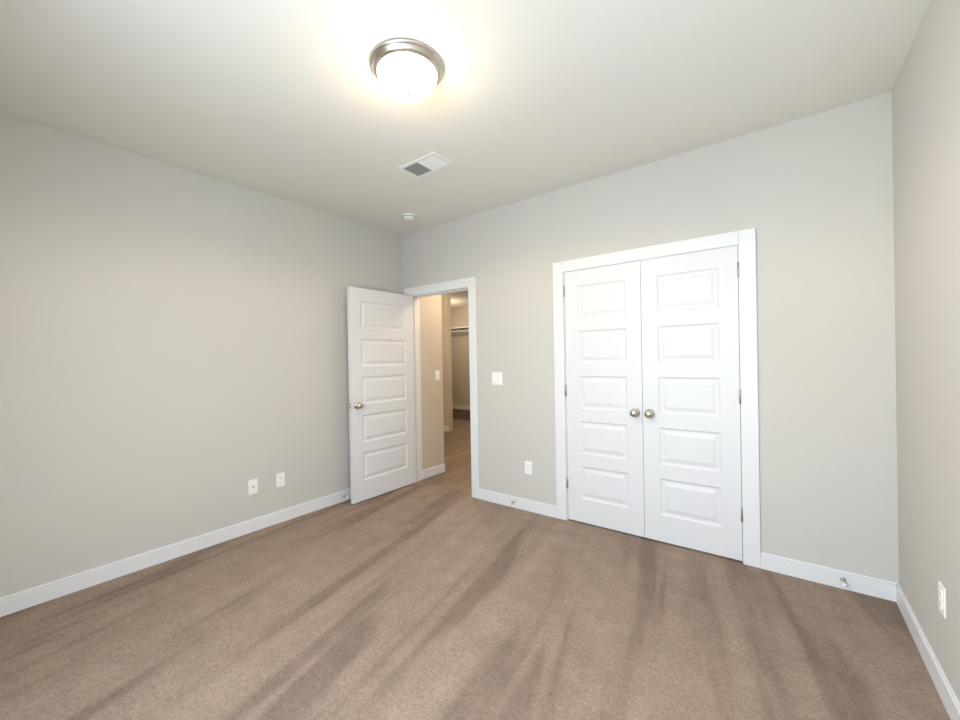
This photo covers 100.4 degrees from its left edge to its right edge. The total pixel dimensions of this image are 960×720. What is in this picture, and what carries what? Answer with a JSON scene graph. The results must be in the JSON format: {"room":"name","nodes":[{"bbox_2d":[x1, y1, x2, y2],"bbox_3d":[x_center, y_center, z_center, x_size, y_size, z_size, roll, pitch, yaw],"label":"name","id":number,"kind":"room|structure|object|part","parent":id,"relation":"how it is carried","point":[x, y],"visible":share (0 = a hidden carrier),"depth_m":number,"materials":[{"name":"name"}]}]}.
{"room":"empty bedroom","nodes":[
{"label":"empty bedroom","id":0,"kind":"room"},
{"bbox_2d":[0,112,401,597],"bbox_3d":[-1.997,0.032,3.083,0.120,2.800,3.840,-1,0,37],"label":"wall","id":1,"kind":"structure","parent":0,"point":[173,354],"depth_m":2.71,"materials":[{"name":"paint"}]},
{"bbox_2d":[0,488,350,616],"bbox_3d":[-1.921,1.321,3.046,0.014,0.100,3.600,-1,0,37],"label":"baseboard","id":2,"kind":"structure","parent":1,"relation":"attached to","point":[27,598],"depth_m":2.67,"materials":[{"name":"paint"}]},
{"bbox_2d":[248,479,257,494],"bbox_3d":[-1.810,1.013,3.196,0.017,0.115,0.070,-1,0,37],"label":"outlet plate","id":3,"kind":"object","parent":1,"relation":"attached to","point":[253,486],"visible":1,"depth_m":3.19,"materials":[{"name":"white plastic"}]},
{"bbox_2d":[276,472,284,486],"bbox_3d":[-1.681,1.011,3.374,0.009,0.115,0.070,-1,0,37],"label":"duplex electrical outlet","id":4,"kind":"object","parent":1,"relation":"attached to","point":[280,479],"visible":1,"depth_m":3.37,"materials":[{"name":"white plastic"}]},
{"bbox_2d":[424,294,447,467],"bbox_3d":[-0.605,-0.027,4.697,0.120,2.740,0.355,-1,0,37],"label":"wall","id":5,"kind":"structure","parent":0,"point":[433,305],"depth_m":4.69,"materials":[{"name":"paint"}]},
{"bbox_2d":[423,463,444,478],"bbox_3d":[-0.533,1.292,4.655,0.014,0.100,0.368,-1,0,37],"label":"baseboard","id":6,"kind":"structure","parent":5,"relation":"attached to","point":[432,471],"depth_m":4.64,"materials":[{"name":"paint"}]},
{"bbox_2d":[435,370,439,379],"bbox_3d":[-0.499,0.181,4.724,0.013,0.115,0.070,-1,0,37],"label":"switch plate","id":7,"kind":"object","parent":5,"relation":"attached to","point":[437,374],"visible":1,"depth_m":4.72,"materials":[{"name":"white plastic"}]},
{"bbox_2d":[420,419,471,492],"bbox_3d":[-1.018,1.372,7.992,7.500,0.060,5.215,-1,0,37],"label":"floor","id":8,"kind":"structure","parent":0,"point":[456,474],"depth_m":5.37,"materials":[{"name":"brown wood"}]},
{"bbox_2d":[453,409,469,419],"bbox_3d":[0.069,1.317,9.435,7.500,0.004,1.400,-1,0,37],"label":"carpet","id":9,"kind":"object","parent":8,"relation":"on","point":[462,414],"visible":0.07,"depth_m":9.72,"materials":[{"name":"brown carpet"}]},
{"bbox_2d":[444,293,452,430],"bbox_3d":[-2.324,-0.008,8.838,4.390,2.740,0.120,-1,0,37],"label":"wall","id":10,"kind":"structure","parent":0,"point":[444,350],"depth_m":7.51,"materials":[{"name":"paint"}]},
{"bbox_2d":[452,306,469,405],"bbox_3d":[0.496,-0.060,10.031,7.700,2.740,0.100,-1,0,37],"label":"wall","id":11,"kind":"structure","parent":0,"point":[460,315],"depth_m":10.73,"materials":[{"name":"paint"}]},
{"bbox_2d":[451,326,468,332],"bbox_3d":[0.345,-0.802,9.845,7.500,0.110,0.360,-1,0,37],"label":"closet shelf","id":12,"kind":"object","parent":11,"relation":"attached to","point":[459,329],"depth_m":10.49,"materials":[{"name":"paint"}]},
{"bbox_2d":[453,405,469,409],"bbox_3d":[0.485,1.261,9.989,7.500,0.100,0.014,-1,0,37],"label":"baseboard","id":13,"kind":"structure","parent":11,"relation":"attached to","point":[454,406],"depth_m":10.72,"materials":[{"name":"paint"}]},
{"bbox_2d":[0,0,929,307],"bbox_3d":[-1.254,-1.428,5.743,10.100,0.080,9.020,-1,0,37],"label":"ceiling","id":14,"kind":"structure","parent":0,"point":[293,101],"depth_m":2.03,"materials":[{"name":"paint"}]},
{"bbox_2d":[369,38,443,102],"bbox_3d":[-0.345,-1.316,1.904,0.348,0.157,0.348,-1,0,37],"label":"flush-mount ceiling light","id":15,"kind":"object","parent":14,"relation":"attached to","point":[406,70],"visible":1,"depth_m":1.82,"materials":[{"name":"white glass"}]},
{"bbox_2d":[402,213,415,220],"bbox_3d":[-0.681,-1.373,3.860,0.134,0.041,0.134,-1,0,37],"label":"smoke detector","id":16,"kind":"object","parent":14,"relation":"attached to","point":[409,216],"visible":1,"depth_m":3.82,"materials":[{"name":"white plastic"}]},
{"bbox_2d":[397,152,453,178],"bbox_3d":[-0.393,-1.390,2.875,0.360,0.012,0.210,-1,0,37],"label":"ceiling vent","id":17,"kind":"object","parent":14,"relation":"in","point":[428,164],"visible":1,"depth_m":2.86,"materials":[{"name":"paint"}]},
{"bbox_2d":[0,481,949,719],"bbox_3d":[-0.386,1.377,1.869,4.120,0.060,3.805,-1,0,37],"label":"floor","id":18,"kind":"structure","parent":0,"point":[420,600],"depth_m":1.96,"materials":[{"name":"brown carpet"}]},
{"bbox_2d":[401,92,898,582],"bbox_3d":[-1.653,0.020,5.184,10.100,2.800,0.170,-1,0,37],"label":"wall","id":19,"kind":"structure","parent":0,"point":[809,198],"depth_m":2.45,"materials":[{"name":"paint"}]},
{"bbox_2d":[347,286,415,503],"bbox_3d":[-0.971,0.324,4.054,0.173,2.030,0.805,-1,0,37],"label":"entry door","id":20,"kind":"structure","parent":19,"relation":"in","point":[381,392],"depth_m":4.00,"materials":[{"name":"paint"}]},
{"bbox_3d":[-1.183,0.429,3.772,0.173,0.066,0.096,-1,0,37],"label":"knob","id":21,"kind":"part","parent":20,"relation":"part of","materials":[{"name":"silver metal"}]},
{"bbox_2d":[404,277,479,498],"bbox_3d":[-0.381,0.310,4.199,0.848,2.061,0.120,-1,0,37],"label":"door frame","id":22,"kind":"structure","parent":19,"relation":"attached to","point":[417,387],"depth_m":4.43,"materials":[{"name":"paint"}]},
{"bbox_2d":[492,372,502,384],"bbox_3d":[0.157,0.173,3.708,0.116,0.115,0.013,-1,0,37],"label":"switch plate","id":23,"kind":"object","parent":19,"relation":"attached to","point":[496,378],"visible":1,"depth_m":3.71,"materials":[{"name":"white plastic"}]},
{"bbox_2d":[525,461,531,474],"bbox_3d":[0.426,0.949,3.520,0.070,0.115,0.009,-1,0,37],"label":"outlet","id":24,"kind":"object","parent":19,"relation":"attached to","point":[528,467],"visible":1,"depth_m":3.52,"materials":[{"name":"white plastic"}]},
{"bbox_2d":[564,285,567,487],"bbox_3d":[0.709,0.222,3.299,0.012,1.677,0.012,-1,0,37],"label":"closet door left hinges","id":25,"kind":"object","parent":19,"relation":"attached to","point":[565,386],"visible":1,"depth_m":3.29,"materials":[{"name":"silver metal"}]},
{"bbox_2d":[564,261,644,536],"bbox_3d":[0.943,0.293,3.107,0.600,2.030,0.104,-1,0,37],"label":"closet door","id":26,"kind":"structure","parent":19,"relation":"in","point":[604,396],"depth_m":3.11,"materials":[{"name":"paint"}]},
{"bbox_3d":[1.134,0.391,2.943,0.066,0.066,0.069,-1,0,37],"label":"knob","id":27,"kind":"part","parent":26,"relation":"part of","materials":[{"name":"silver metal"}]},
{"bbox_2d":[553,228,760,567],"bbox_3d":[1.229,0.285,2.985,1.248,2.061,0.120,-1,0,37],"label":"door frame","id":28,"kind":"structure","parent":19,"relation":"attached to","point":[565,365],"depth_m":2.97,"materials":[{"name":"paint"}]},
{"bbox_2d":[479,489,897,601],"bbox_3d":[0.702,1.274,3.314,3.880,0.100,0.014,-1,0,37],"label":"baseboard","id":29,"kind":"structure","parent":19,"relation":"attached to","point":[872,586],"depth_m":2.38,"materials":[{"name":"paint"}]},
{"bbox_2d":[640,246,742,560],"bbox_3d":[1.425,0.286,2.744,0.600,2.030,0.104,-1,0,37],"label":"closet door","id":30,"kind":"structure","parent":19,"relation":"in","point":[691,404],"depth_m":2.74,"materials":[{"name":"paint"}]},
{"bbox_3d":[1.216,0.389,2.881,0.066,0.066,0.069,-1,0,37],"label":"knob","id":31,"kind":"part","parent":30,"relation":"part of","materials":[{"name":"silver metal"}]},
{"bbox_2d":[737,262,742,521],"bbox_3d":[1.673,0.207,2.573,0.012,1.677,0.012,-1,0,37],"label":"closet door right hinges","id":32,"kind":"object","parent":19,"relation":"attached to","point":[739,392],"visible":1,"depth_m":2.57,"materials":[{"name":"silver metal"}]},
{"bbox_2d":[840,577,846,586],"bbox_3d":[2.044,1.249,2.246,0.025,0.025,0.081,-1,0,37],"label":"door stop","id":33,"kind":"object","parent":19,"relation":"attached to","point":[843,580],"visible":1,"depth_m":2.26,"materials":[{"name":"silver metal"}]},
{"bbox_2d":[892,0,959,701],"bbox_3d":[1.197,-0.018,0.675,0.120,2.800,3.840,-1,0,37],"label":"wall","id":34,"kind":"structure","parent":0,"point":[926,138],"depth_m":1.65,"materials":[{"name":"paint"}]},
{"bbox_2d":[896,583,959,719],"bbox_3d":[1.167,1.273,0.719,0.014,0.100,3.600,-1,0,37],"label":"baseboard","id":35,"kind":"structure","parent":34,"relation":"attached to","point":[946,693],"depth_m":1.66,"materials":[{"name":"paint"}]},
{"bbox_2d":[938,581,945,618],"bbox_3d":[1.794,0.930,1.555,0.009,0.115,0.070,-1,0,37],"label":"duplex electrical outlet","id":36,"kind":"object","parent":34,"relation":"attached to","point":[942,597],"visible":1,"depth_m":1.54,"materials":[{"name":"white plastic"}]}
]}

